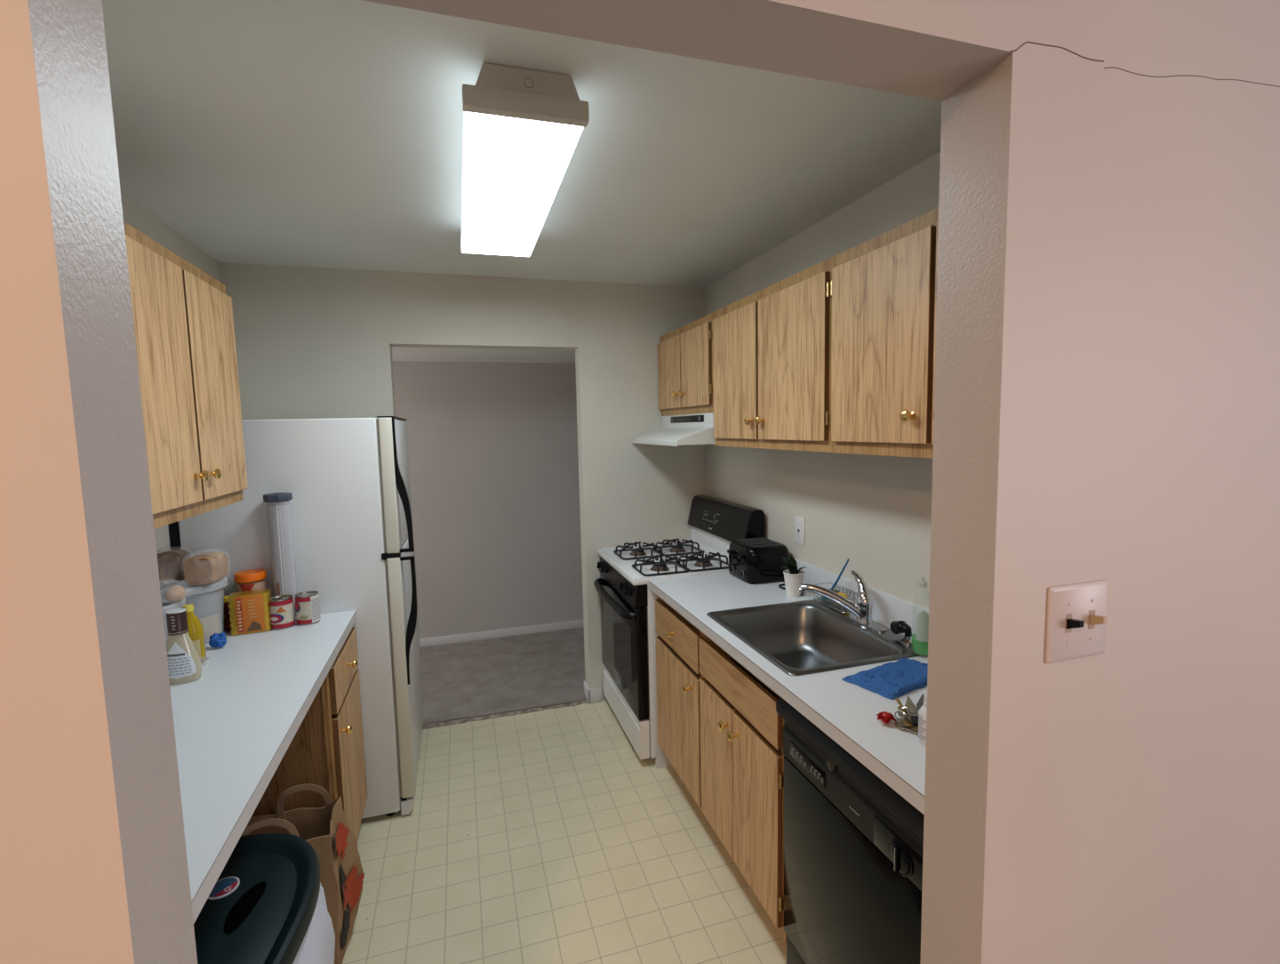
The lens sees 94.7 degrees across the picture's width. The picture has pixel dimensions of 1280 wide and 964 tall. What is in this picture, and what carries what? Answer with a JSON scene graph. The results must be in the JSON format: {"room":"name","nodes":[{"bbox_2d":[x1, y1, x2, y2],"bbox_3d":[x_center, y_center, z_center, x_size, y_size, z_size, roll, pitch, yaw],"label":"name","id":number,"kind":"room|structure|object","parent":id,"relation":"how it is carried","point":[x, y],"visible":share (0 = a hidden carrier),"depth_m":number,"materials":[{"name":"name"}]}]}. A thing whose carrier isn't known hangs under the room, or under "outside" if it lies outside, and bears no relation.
{"room":"kitchen","nodes":[
{"label":"kitchen","id":0,"kind":"room"},
{"bbox_2d":[120,192,221,552],"bbox_3d":[-1.655,0.281,1.730,0.120,2.435,2.637,-3,6,-17],"label":"wall","id":1,"kind":"structure","parent":0,"point":[134,215],"depth_m":2.21,"materials":[{"name":"paint"}]},
{"bbox_2d":[123,221,247,528],"bbox_3d":[-1.405,-0.265,1.636,0.352,0.734,0.760,-3,6,-17],"label":"upper cabinet","id":2,"kind":"object","parent":1,"relation":"attached to","point":[183,319],"visible":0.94,"depth_m":1.62,"materials":[{"name":"brown wood"}]},
{"bbox_2d":[219,262,707,700],"bbox_3d":[-0.787,0.115,3.306,2.472,2.435,0.120,-3,6,-17],"label":"wall","id":3,"kind":"structure","parent":0,"point":[311,342],"depth_m":3.20,"materials":[{"name":"paint"}]},
{"bbox_2d":[584,680,602,703],"bbox_3d":[-0.284,1.259,3.554,0.086,0.088,0.132,-3,6,-17],"label":"baseboard","id":4,"kind":"structure","parent":3,"relation":"attached to","point":[593,695],"depth_m":3.49,"materials":[{"name":"white wood"}]},
{"bbox_2d":[392,346,575,363],"bbox_3d":[-1.150,-0.873,3.793,4.800,0.073,1.185,-3,6,-17],"label":"ceiling","id":5,"kind":"structure","parent":0,"point":[407,354],"depth_m":4.00,"materials":[{"name":"paint"}]},
{"bbox_2d":[392,360,583,638],"bbox_3d":[-1.319,0.033,4.496,4.800,2.400,0.103,-3,6,-17],"label":"wall","id":6,"kind":"structure","parent":0,"point":[492,447],"depth_m":4.51,"materials":[{"name":"paint"}]},
{"bbox_2d":[419,619,583,647],"bbox_3d":[-1.276,1.196,4.549,4.600,0.072,0.014,-3,6,-17],"label":"baseboard","id":7,"kind":"structure","parent":6,"relation":"attached to","point":[579,623],"depth_m":4.60,"materials":[{"name":"white wood"}]},
{"bbox_2d":[101,0,941,287],"bbox_3d":[-0.444,-1.043,1.990,2.712,0.100,2.637,-3,6,-17],"label":"ceiling","id":8,"kind":"structure","parent":0,"point":[316,133],"depth_m":1.68,"materials":[{"name":"paint"}]},
{"bbox_2d":[460,62,589,257],"bbox_3d":[-0.422,-0.928,1.870,0.281,0.108,1.157,-3,6,-17],"label":"fluorescent ceiling light","id":9,"kind":"object","parent":8,"relation":"attached to","point":[523,128],"visible":1,"depth_m":1.51,"materials":[{"name":"white plastic"}]},
{"bbox_2d":[341,626,786,963],"bbox_3d":[-0.705,1.416,2.711,4.600,0.072,3.887,-3,6,-17],"label":"floor","id":10,"kind":"structure","parent":0,"point":[542,836],"depth_m":2.31,"materials":[{"name":"tile"}]},
{"bbox_2d":[193,832,335,963],"bbox_3d":[-0.908,1.219,1.150,0.521,0.642,0.770,-2,5,-6],"label":"trash can","id":11,"kind":"object","parent":10,"relation":"on","point":[267,904],"visible":0.65,"depth_m":1.26,"materials":[{"name":"black plastic"}]},
{"bbox_2d":[168,416,423,818],"bbox_3d":[-1.423,0.565,2.662,0.834,1.687,0.722,-3,6,-17],"label":"refrigerator","id":12,"kind":"object","parent":10,"relation":"on","point":[348,479],"visible":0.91,"depth_m":2.35,"materials":[{"name":"white metal"}]},
{"bbox_2d":[240,784,364,963],"bbox_3d":[-1.036,1.212,1.795,0.324,0.542,0.207,-3,6,-17],"label":"paper bag","id":13,"kind":"object","parent":10,"relation":"on","point":[326,828],"visible":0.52,"depth_m":1.83,"materials":[{"name":"brown paper"}]},
{"bbox_2d":[333,834,336,857],"bbox_3d":[-0.913,1.090,1.766,0.005,0.079,0.042,-4,6,-25],"label":"print","id":14,"kind":"object","parent":13,"relation":"attached to","point":[334,839],"depth_m":1.77,"materials":[{"name":"brown paper"}]},
{"bbox_2d":[335,822,349,859],"bbox_3d":[-0.932,1.121,1.835,0.019,0.094,0.128,-2,5,-10],"label":"print","id":15,"kind":"object","parent":13,"relation":"attached to","point":[341,828],"depth_m":1.85,"materials":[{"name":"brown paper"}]},
{"bbox_2d":[339,862,346,902],"bbox_3d":[-0.908,1.217,1.802,0.012,0.110,0.060,-3,6,-17],"label":"print","id":16,"kind":"object","parent":13,"relation":"attached to","point":[342,868],"depth_m":1.80,"materials":[{"name":"brown paper"}]},
{"bbox_2d":[341,904,350,949],"bbox_3d":[-0.900,1.361,1.804,0.008,0.114,0.087,-2,5,-9],"label":"print","id":17,"kind":"object","parent":13,"relation":"attached to","point":[346,908],"depth_m":1.80,"materials":[{"name":"brown"}]},
{"bbox_2d":[343,864,364,912],"bbox_3d":[-0.907,1.290,1.869,0.010,0.121,0.151,-2,5,-4],"label":"print","id":18,"kind":"object","parent":13,"relation":"attached to","point":[353,880],"depth_m":1.87,"materials":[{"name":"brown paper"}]},
{"bbox_2d":[251,626,367,839],"bbox_3d":[-1.335,1.023,2.106,0.634,0.873,0.468,-3,6,-17],"label":"base cabinet","id":19,"kind":"object","parent":10,"relation":"on","point":[326,750],"visible":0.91,"depth_m":1.96,"materials":[{"name":"brown wood"}]},
{"bbox_2d":[169,609,356,922],"bbox_3d":[-1.171,0.621,1.448,0.606,0.038,1.755,-3,6,-17],"label":"countertop","id":20,"kind":"structure","parent":19,"relation":"on","point":[235,724],"depth_m":1.47,"materials":[{"name":"white laminate"}]},
{"bbox_2d":[160,597,185,643],"bbox_3d":[-1.530,0.476,1.856,0.150,0.190,0.140,-3,6,-17],"label":"lidded container","id":21,"kind":"object","parent":20,"relation":"on","point":[166,605],"visible":0.18,"depth_m":1.83,"materials":[{"name":"white plastic"}]},
{"bbox_2d":[162,606,182,643],"bbox_3d":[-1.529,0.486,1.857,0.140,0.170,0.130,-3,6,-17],"label":"cap","id":22,"kind":"object","parent":21,"relation":"in","point":[164,610],"depth_m":1.82,"materials":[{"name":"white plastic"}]},
{"bbox_2d":[164,584,186,601],"bbox_3d":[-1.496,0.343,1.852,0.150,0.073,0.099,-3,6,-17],"label":"egg","id":23,"kind":"object","parent":21,"relation":"on","point":[175,593],"visible":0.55,"depth_m":1.85,"materials":[{"name":"beige food"}]},
{"bbox_2d":[166,608,201,684],"bbox_3d":[-1.337,0.475,1.713,0.098,0.210,0.062,-3,6,-17],"label":"bottle","id":24,"kind":"object","parent":20,"relation":"on","point":[183,660],"visible":0.84,"depth_m":1.70,"materials":[{"name":"beige plastic"}]},
{"bbox_2d":[167,656,191,675],"bbox_3d":[-1.331,0.529,1.693,0.073,0.045,0.012,-3,5,-13],"label":"print","id":25,"kind":"object","parent":24,"relation":"attached to","point":[177,666],"depth_m":1.69,"materials":[{"name":"white paper"}]},
{"bbox_2d":[160,576,227,643],"bbox_3d":[-1.562,0.450,2.058,0.216,0.206,0.216,-3,6,-17],"label":"tub","id":26,"kind":"object","parent":20,"relation":"on","point":[207,600],"visible":0.34,"depth_m":2.02,"materials":[{"name":"white plastic"}]},
{"bbox_2d":[156,549,190,588],"bbox_3d":[-1.613,0.288,2.002,0.105,0.127,0.197,-2,5,-8],"label":"bread bag","id":27,"kind":"object","parent":26,"relation":"on","point":[171,568],"visible":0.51,"depth_m":1.99,"materials":[{"name":"white"}]},
{"bbox_2d":[183,552,228,584],"bbox_3d":[-1.490,0.289,2.030,0.125,0.113,0.138,-3,6,-17],"label":"bread bag","id":28,"kind":"object","parent":26,"relation":"on","point":[204,568],"visible":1,"depth_m":1.98,"materials":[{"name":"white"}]},
{"bbox_2d":[182,603,206,657],"bbox_3d":[-1.415,0.477,1.857,0.068,0.183,0.058,-3,6,-17],"label":"oil bottle","id":29,"kind":"object","parent":20,"relation":"on","point":[196,629],"visible":0.44,"depth_m":1.85,"materials":[{"name":"yellow plastic"}]},
{"bbox_2d":[200,656,208,667],"bbox_3d":[-1.381,0.564,1.792,0.099,0.020,0.094,-3,6,-17],"label":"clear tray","id":30,"kind":"object","parent":20,"relation":"on","point":[203,660],"visible":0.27,"depth_m":1.84,"materials":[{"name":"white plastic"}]},
{"bbox_2d":[208,631,226,647],"bbox_3d":[-1.416,0.531,1.980,0.053,0.051,0.042,-3,6,-17],"label":"glove","id":31,"kind":"object","parent":20,"relation":"on","point":[217,639],"visible":1,"depth_m":1.97,"materials":[{"name":"blue"}]},
{"bbox_2d":[223,594,231,631],"bbox_3d":[-1.503,0.479,2.160,0.046,0.127,0.046,-3,6,-17],"label":"sauce bottle","id":32,"kind":"object","parent":20,"relation":"on","point":[227,622],"visible":0.34,"depth_m":2.14,"materials":[{"name":"red"}]},
{"bbox_2d":[227,588,271,635],"bbox_3d":[-1.409,0.470,2.137,0.128,0.142,0.066,-3,6,-23],"label":"pack","id":33,"kind":"object","parent":20,"relation":"on","point":[249,612],"visible":0.94,"depth_m":2.11,"materials":[{"name":"yellow plastic"}]},
{"bbox_2d":[247,620,262,631],"bbox_3d":[-1.385,0.516,2.116,0.048,0.036,0.001,-3,6,-23],"label":"picture","id":34,"kind":"object","parent":33,"relation":"attached to","point":[252,625],"depth_m":2.12,"materials":[{"name":"brown paper"}]},
{"bbox_2d":[233,568,266,591],"bbox_3d":[-1.454,0.435,2.212,0.102,0.202,0.102,-3,6,-17],"label":"lid jar","id":35,"kind":"object","parent":20,"relation":"on","point":[251,579],"visible":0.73,"depth_m":2.17,"materials":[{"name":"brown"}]},
{"bbox_2d":[239,583,255,591],"bbox_3d":[-1.444,0.393,2.168,0.052,0.034,0.008,-3,6,-15],"label":"print","id":36,"kind":"object","parent":35,"relation":"attached to","point":[243,587],"depth_m":2.17,"materials":[{"name":"red paper"}]},
{"bbox_2d":[237,578,263,583],"bbox_3d":[-1.454,0.446,2.214,0.090,0.180,0.090,-3,6,-17],"label":"jar","id":37,"kind":"object","parent":35,"relation":"on","point":[239,580],"depth_m":2.17,"materials":[{"name":"brown"}]},
{"bbox_2d":[263,492,296,617],"bbox_3d":[-1.355,0.287,2.236,0.090,0.487,0.090,-3,6,-17],"label":"canister","id":38,"kind":"object","parent":20,"relation":"on","point":[280,530],"visible":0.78,"depth_m":2.21,"materials":[{"name":"white"}]},
{"bbox_2d":[269,593,295,630],"bbox_3d":[-1.323,0.481,2.179,0.078,0.112,0.080,-3,6,-17],"label":"can","id":39,"kind":"object","parent":20,"relation":"on","point":[282,616],"visible":1,"depth_m":2.15,"materials":[{"name":"silver metal"}]},
{"bbox_2d":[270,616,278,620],"bbox_3d":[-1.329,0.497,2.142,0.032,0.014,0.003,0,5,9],"label":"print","id":40,"kind":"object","parent":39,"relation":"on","point":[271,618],"depth_m":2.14,"materials":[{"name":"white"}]},
{"bbox_2d":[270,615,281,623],"bbox_3d":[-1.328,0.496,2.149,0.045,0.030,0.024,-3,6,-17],"label":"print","id":41,"kind":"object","parent":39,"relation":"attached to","point":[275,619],"depth_m":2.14,"materials":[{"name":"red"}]},
{"bbox_2d":[270,613,283,623],"bbox_3d":[-1.326,0.495,2.152,0.053,0.036,0.027,-3,6,-17],"label":"print","id":42,"kind":"object","parent":39,"relation":"attached to","point":[276,618],"depth_m":2.14,"materials":[{"name":"blue"}]},
{"bbox_2d":[275,607,286,612],"bbox_3d":[-1.306,0.463,2.144,0.034,0.020,0.004,-4,6,-28],"label":"print","id":43,"kind":"object","parent":39,"relation":"on","point":[277,609],"depth_m":2.14,"materials":[{"name":"orange paper"}]},
{"bbox_2d":[295,590,320,625],"bbox_3d":[-1.251,0.475,2.223,0.080,0.112,0.079,-3,6,-17],"label":"can","id":44,"kind":"object","parent":20,"relation":"on","point":[307,603],"visible":1,"depth_m":2.19,"materials":[{"name":"silver metal"}]},
{"bbox_2d":[295,601,299,609],"bbox_3d":[-1.275,0.459,2.190,0.033,0.030,0.004,3,7,36],"label":"print","id":45,"kind":"object","parent":44,"relation":"attached to","point":[297,604],"depth_m":2.18,"materials":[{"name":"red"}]},
{"bbox_2d":[299,615,308,619],"bbox_3d":[-1.246,0.502,2.188,0.031,0.016,0.003,-2,5,-8],"label":"print","id":46,"kind":"object","parent":44,"relation":"attached to","point":[301,617],"depth_m":2.19,"materials":[{"name":"beige paper"}]},
{"bbox_2d":[310,592,320,622],"bbox_3d":[-1.221,0.472,2.223,0.021,0.100,0.054,-3,6,-17],"label":"print","id":47,"kind":"object","parent":44,"relation":"on","point":[315,605],"depth_m":2.21,"materials":[{"name":"white paper"}]},
{"bbox_2d":[422,700,587,728],"bbox_3d":[-0.780,1.329,3.377,0.971,0.004,0.066,-3,6,-17],"label":"trim","id":48,"kind":"structure","parent":10,"relation":"on","point":[506,714],"depth_m":3.36,"materials":[{"name":"silver metal"}]},
{"bbox_2d":[651,590,671,768],"bbox_3d":[0.359,0.915,2.862,0.612,0.873,0.015,-3,6,-17],"label":"end panel","id":49,"kind":"object","parent":10,"relation":"on","point":[661,760],"visible":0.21,"depth_m":2.78,"materials":[{"name":"white laminate"}]},
{"bbox_2d":[593,494,764,759],"bbox_3d":[0.163,0.721,3.191,0.732,1.208,0.746,-3,6,-17],"label":"gas range","id":50,"kind":"object","parent":10,"relation":"on","point":[626,571],"visible":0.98,"depth_m":2.98,"materials":[{"name":"white metal"}]},
{"bbox_2d":[597,541,728,584],"bbox_3d":[0.181,0.416,3.170,0.673,0.032,0.746,-3,6,-17],"label":"cooktop","id":51,"kind":"object","parent":50,"relation":"in","point":[623,563],"depth_m":3.02,"materials":[{"name":"white metal"}]},
{"bbox_2d":[688,525,731,561],"bbox_3d":[0.445,0.336,3.245,0.118,0.117,0.738,-3,6,-17],"label":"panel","id":52,"kind":"structure","parent":50,"relation":"attached to","point":[708,542],"depth_m":3.30,"materials":[{"name":"white metal"}]},
{"bbox_2d":[655,595,704,815],"bbox_3d":[0.425,0.938,2.600,0.640,0.873,0.524,-3,6,-17],"label":"base cabinet","id":53,"kind":"object","parent":10,"relation":"on","point":[678,675],"visible":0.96,"depth_m":2.47,"materials":[{"name":"brown wood"}]},
{"bbox_2d":[698,632,786,942],"bbox_3d":[0.590,0.984,2.067,0.640,0.873,0.594,-3,6,-17],"label":"base cabinet","id":54,"kind":"object","parent":10,"relation":"on","point":[742,756],"visible":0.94,"depth_m":1.91,"materials":[{"name":"brown wood"}]},
{"bbox_2d":[648,571,927,814],"bbox_3d":[0.599,0.531,1.990,0.628,0.038,1.759,-3,6,-17],"label":"countertop","id":55,"kind":"structure","parent":54,"relation":"on","point":[846,712],"depth_m":1.57,"materials":[{"name":"white laminate"}]},
{"bbox_2d":[727,536,789,589],"bbox_3d":[0.560,0.366,2.675,0.236,0.166,0.376,-3,6,-17],"label":"toaster","id":56,"kind":"object","parent":55,"relation":"on","point":[752,560],"visible":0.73,"depth_m":2.63,"materials":[{"name":"black plastic"}]},
{"bbox_2d":[781,555,807,597],"bbox_3d":[0.631,0.391,2.435,0.110,0.158,0.086,1,6,27],"label":"potted plant","id":57,"kind":"object","parent":55,"relation":"on","point":[794,578],"visible":1,"depth_m":2.42,"materials":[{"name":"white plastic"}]},
{"bbox_2d":[706,598,921,699],"bbox_3d":[0.585,0.591,2.025,0.520,0.175,0.605,-3,6,-17],"label":"sink","id":58,"kind":"object","parent":55,"relation":"in","point":[802,637],"visible":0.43,"depth_m":2.19,"materials":[{"name":"silver metal"}]},
{"bbox_2d":[813,582,857,613],"bbox_3d":[0.759,0.448,2.272,0.088,0.069,0.203,-3,6,-17],"label":"sink caddy","id":59,"kind":"object","parent":58,"relation":"on","point":[820,596],"visible":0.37,"depth_m":2.28,"materials":[{"name":"silver metal"}]},
{"bbox_2d":[821,558,849,599],"bbox_3d":[0.753,0.376,2.288,0.043,0.182,0.132,-3,6,-17],"label":"dish brush","id":60,"kind":"object","parent":59,"relation":"in","point":[848,559],"visible":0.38,"depth_m":2.28,"materials":[{"name":"blue plastic"}]},
{"bbox_2d":[835,592,848,605],"bbox_3d":[0.762,0.444,2.231,0.052,0.049,0.070,-3,6,-17],"label":"sponge","id":61,"kind":"object","parent":59,"relation":"in","point":[840,593],"visible":0.24,"depth_m":2.22,"materials":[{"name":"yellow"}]},
{"bbox_2d":[889,620,911,644],"bbox_3d":[0.848,0.479,1.898,0.046,0.062,0.087,-3,6,-17],"label":"sprayer","id":62,"kind":"object","parent":58,"relation":"on","point":[897,627],"visible":0.92,"depth_m":1.88,"materials":[{"name":"black plastic"}]},
{"bbox_2d":[912,576,928,655],"bbox_3d":[0.854,0.402,1.786,0.055,0.233,0.076,-1,5,1],"label":"dish soap bottle","id":63,"kind":"object","parent":58,"relation":"on","point":[919,639],"visible":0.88,"depth_m":1.76,"materials":[{"name":"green plastic"}]},
{"bbox_2d":[798,569,887,631],"bbox_3d":[0.736,0.409,2.107,0.307,0.165,0.149,3,7,36],"label":"kitchen faucet","id":64,"kind":"object","parent":55,"relation":"on","point":[861,612],"visible":1,"depth_m":2.07,"materials":[{"name":"silver metal"}]},
{"bbox_2d":[841,656,927,699],"bbox_3d":[0.715,0.532,1.635,0.275,0.021,0.152,-4,6,-31],"label":"folded cloth","id":65,"kind":"object","parent":55,"relation":"on","point":[890,680],"visible":0.84,"depth_m":1.60,"materials":[{"name":"blue fabric"}]},
{"bbox_2d":[876,693,924,733],"bbox_3d":[0.656,0.549,1.415,0.131,0.032,0.180,3,7,41],"label":"bunch","id":66,"kind":"object","parent":55,"relation":"on","point":[903,723],"visible":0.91,"depth_m":1.39,"materials":[{"name":"gold metal"}]},
{"bbox_2d":[918,692,927,746],"bbox_3d":[0.634,0.520,1.294,0.045,0.112,0.044,-3,6,-17],"label":"sanitizer bottle","id":67,"kind":"object","parent":55,"relation":"on","point":[922,712],"visible":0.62,"depth_m":1.29,"materials":[{"name":"white plastic"}]},
{"bbox_2d":[776,696,924,963],"bbox_3d":[0.771,1.029,1.494,0.617,0.860,0.602,-3,6,-17],"label":"dishwasher","id":68,"kind":"object","parent":10,"relation":"on","point":[853,845],"visible":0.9,"depth_m":1.41,"materials":[{"name":"black plastic"}]},
{"bbox_2d":[0,0,1279,963],"bbox_3d":[-0.114,0.238,0.752,5.700,2.635,0.126,-3,6,-17],"label":"wall","id":69,"kind":"structure","parent":0,"point":[1107,383],"depth_m":0.89,"materials":[{"name":"paint"}]},
{"bbox_2d":[1044,579,1108,663],"bbox_3d":[0.694,0.221,0.921,0.126,0.121,0.026,-3,6,-17],"label":"light switch","id":70,"kind":"object","parent":69,"relation":"attached to","point":[1076,618],"visible":1,"depth_m":0.92,"materials":[{"name":"beige plastic"}]},
{"bbox_2d":[783,569,804,597],"bbox_3d":[0.635,0.420,2.436,0.086,0.100,0.086,-3,6,-17],"label":"flower pot","id":71,"kind":"object","parent":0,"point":[794,579],"depth_m":2.41,"materials":[{"name":"white ceramic"}]},
{"bbox_2d":[704,151,940,607],"bbox_3d":[0.822,0.156,2.485,0.120,2.435,2.637,-3,6,-17],"label":"wall","id":72,"kind":"structure","parent":0,"point":[874,512],"depth_m":2.31,"materials":[{"name":"paint"}]},
{"bbox_2d":[631,412,714,446],"bbox_3d":[0.286,-0.282,3.140,0.476,0.153,0.749,-3,6,-17],"label":"range hood","id":73,"kind":"object","parent":72,"relation":"attached to","point":[696,428],"visible":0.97,"depth_m":2.95,"materials":[{"name":"white metal"}]},
{"bbox_2d":[657,312,713,415],"bbox_3d":[0.345,-0.591,3.131,0.340,0.458,0.757,-3,6,-17],"label":"upper cabinet","id":74,"kind":"object","parent":72,"relation":"attached to","point":[685,379],"visible":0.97,"depth_m":3.01,"materials":[{"name":"brown wood"}]},
{"bbox_2d":[712,256,834,452],"bbox_3d":[0.593,-0.444,2.341,0.340,0.614,0.913,-3,6,-17],"label":"upper cabinet","id":75,"kind":"object","parent":72,"relation":"attached to","point":[772,345],"visible":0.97,"depth_m":2.16,"materials":[{"name":"brown wood"}]},
{"bbox_2d":[794,515,804,545],"bbox_3d":[0.712,0.217,2.633,0.009,0.124,0.076,-3,6,-17],"label":"wall outlet","id":76,"kind":"object","parent":72,"relation":"attached to","point":[799,522],"visible":1,"depth_m":2.63,"materials":[{"name":"white plastic"}]},
{"bbox_2d":[796,522,801,538],"bbox_3d":[0.710,0.217,2.633,0.003,0.068,0.036,-3,6,-17],"label":"socket","id":77,"kind":"object","parent":76,"relation":"attached to","point":[798,524],"depth_m":2.63,"materials":[{"name":"white plastic"}]},
{"bbox_2d":[793,557,928,633],"bbox_3d":[0.889,0.449,2.072,0.018,0.098,1.758,-3,6,-17],"label":"backsplash","id":78,"kind":"structure","parent":72,"relation":"attached to","point":[888,607],"depth_m":2.14,"materials":[{"name":"white laminate"}]},
{"bbox_2d":[829,208,938,458],"bbox_3d":[0.851,-0.371,1.508,0.340,0.614,0.842,-3,6,-17],"label":"upper cabinet","id":79,"kind":"object","parent":72,"relation":"attached to","point":[884,291],"visible":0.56,"depth_m":1.62,"materials":[{"name":"brown wood"}]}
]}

